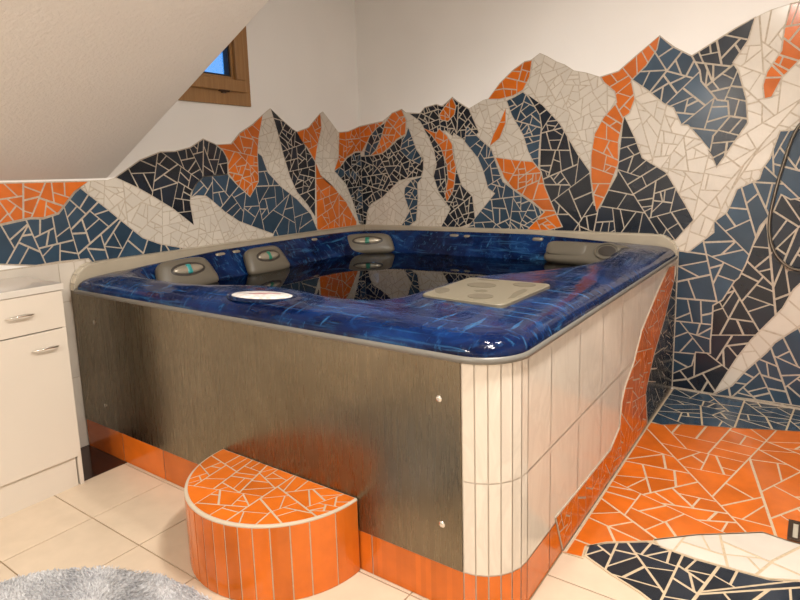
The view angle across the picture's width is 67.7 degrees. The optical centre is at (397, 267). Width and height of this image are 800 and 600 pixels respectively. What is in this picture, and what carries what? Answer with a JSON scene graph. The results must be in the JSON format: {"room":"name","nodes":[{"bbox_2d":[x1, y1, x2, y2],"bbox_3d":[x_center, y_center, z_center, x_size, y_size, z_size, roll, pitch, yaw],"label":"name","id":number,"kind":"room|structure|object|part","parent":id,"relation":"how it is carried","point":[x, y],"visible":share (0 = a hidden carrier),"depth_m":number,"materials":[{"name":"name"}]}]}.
{"room":"bathroom","nodes":[
{"label":"bathroom","id":0,"kind":"room"},
{"bbox_2d":[0,0,268,179],"bbox_3d":[-1.317,-0.888,0.819,3.038,1.539,3.425,5,11,35],"label":"ceiling","id":1,"kind":"structure","parent":0,"point":[83,82],"depth_m":2.35,"materials":[{"name":"paint"}]},
{"bbox_2d":[0,0,362,447],"bbox_3d":[-1.959,-0.445,2.708,0.126,2.970,5.800,5,11,35],"label":"wall","id":2,"kind":"structure","parent":0,"point":[287,162],"depth_m":3.85,"materials":[{"name":"tile"}]},
{"bbox_2d":[178,26,250,106],"bbox_3d":[-1.235,-1.335,3.596,0.134,0.670,0.780,5,11,35],"label":"window","id":3,"kind":"structure","parent":2,"relation":"in","point":[232,87],"depth_m":3.78,"materials":[{"name":"brown wood"}]},
{"bbox_3d":[-1.215,-1.345,3.580,0.084,0.527,0.684,5,11,35],"label":"sash","id":4,"kind":"part","parent":3,"relation":"part of","materials":[{"name":"brown wood"}]},
{"bbox_2d":[0,388,799,599],"bbox_3d":[-0.073,1.207,1.668,4.620,0.125,5.820,5,11,35],"label":"floor","id":5,"kind":"structure","parent":0,"point":[701,505],"depth_m":2.40,"materials":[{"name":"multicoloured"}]},
{"bbox_2d":[0,276,83,518],"bbox_3d":[-1.893,0.597,2.442,0.426,0.953,0.955,5,11,35],"label":"base cabinet","id":6,"kind":"object","parent":5,"relation":"on","point":[41,459],"visible":1,"depth_m":2.59,"materials":[{"name":"beige paint"}]},
{"bbox_3d":[-1.577,0.205,2.504,0.031,0.015,0.118,5,11,35],"label":"handle","id":7,"kind":"part","parent":6,"relation":"part of","materials":[{"name":"silver metal"}]},
{"bbox_2d":[0,276,63,299],"bbox_3d":[-1.918,0.140,2.377,0.398,0.030,0.955,5,11,35],"label":"countertop","id":8,"kind":"structure","parent":6,"relation":"on","point":[21,286],"depth_m":2.60,"materials":[{"name":"beige"}]},
{"bbox_3d":[-1.629,0.216,2.478,0.018,0.164,0.467,5,11,35],"label":"drawer","id":9,"kind":"part","parent":6,"relation":"part of","materials":[{"name":"beige paint"}]},
{"bbox_3d":[-1.618,0.603,2.539,0.018,0.610,0.467,5,11,35],"label":"door","id":10,"kind":"part","parent":6,"relation":"part of","materials":[{"name":"beige paint"}]},
{"bbox_3d":[-1.524,0.352,2.596,0.031,0.015,0.118,5,11,35],"label":"handle","id":11,"kind":"part","parent":6,"relation":"part of","materials":[{"name":"silver metal"}]},
{"bbox_2d":[0,565,211,599],"bbox_3d":[-1.010,1.174,1.613,1.319,0.019,1.074,5,11,35],"label":"bath rug","id":12,"kind":"object","parent":5,"relation":"on","point":[71,583],"visible":1,"depth_m":2.06,"materials":[{"name":"grey fabric"}]},
{"bbox_2d":[184,449,359,599],"bbox_3d":[-0.535,0.944,2.162,0.724,0.277,0.362,5,11,35],"label":"step","id":13,"kind":"structure","parent":5,"relation":"on","point":[256,530],"depth_m":2.01,"materials":[{"name":"tile"}]},
{"bbox_2d":[71,229,677,599],"bbox_3d":[0.025,0.389,3.391,2.435,0.957,2.437,5,11,35],"label":"hot tub","id":14,"kind":"object","parent":5,"relation":"on","point":[474,425],"visible":0.98,"depth_m":2.21,"materials":[{"name":"grey metal"}]},
{"bbox_3d":[-0.549,0.118,2.416,0.325,0.013,0.181,5,11,35],"label":"control panel","id":15,"kind":"part","parent":14,"relation":"part of","materials":[{"name":"white plastic"}]},
{"bbox_3d":[-0.722,0.536,2.457,2.243,0.692,0.009,5,11,35],"label":"steel panel","id":16,"kind":"part","parent":14,"relation":"part of","materials":[{"name":"silver metal"}]},
{"bbox_3d":[0.020,0.032,3.295,2.382,0.025,2.380,5,11,35],"label":"rim trim","id":17,"kind":"part","parent":14,"relation":"part of","materials":[{"name":"grey"}]},
{"bbox_2d":[206,253,580,299],"bbox_3d":[-0.005,0.070,3.333,1.936,0.001,2.008,5,11,35],"label":"water","id":18,"kind":"object","parent":14,"relation":"in","point":[365,276],"visible":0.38,"depth_m":3.55,"materials":[{"name":"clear liquid"}]},
{"bbox_2d":[787,519,799,542],"bbox_3d":[1.548,1.002,2.234,0.145,0.008,0.145,5,11,35],"label":"floor drain","id":19,"kind":"object","parent":5,"relation":"on","point":[793,534],"visible":1,"depth_m":2.26,"materials":[{"name":"black"}]},
{"bbox_2d":[355,0,799,409],"bbox_3d":[1.569,-0.702,3.687,4.500,2.970,0.130,5,11,35],"label":"wall","id":20,"kind":"structure","parent":0,"point":[677,120],"depth_m":3.69,"materials":[{"name":"tile"}]},
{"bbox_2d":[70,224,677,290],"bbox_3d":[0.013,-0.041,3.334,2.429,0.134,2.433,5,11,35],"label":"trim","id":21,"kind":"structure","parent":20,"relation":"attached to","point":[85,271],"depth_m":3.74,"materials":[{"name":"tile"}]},
{"bbox_2d":[767,122,799,271],"bbox_3d":[2.246,-0.587,3.102,0.509,1.254,0.064,5,11,35],"label":"shower hose","id":22,"kind":"object","parent":20,"relation":"attached to","point":[796,129],"visible":1,"depth_m":3.27,"materials":[{"name":"metal"}]}
]}

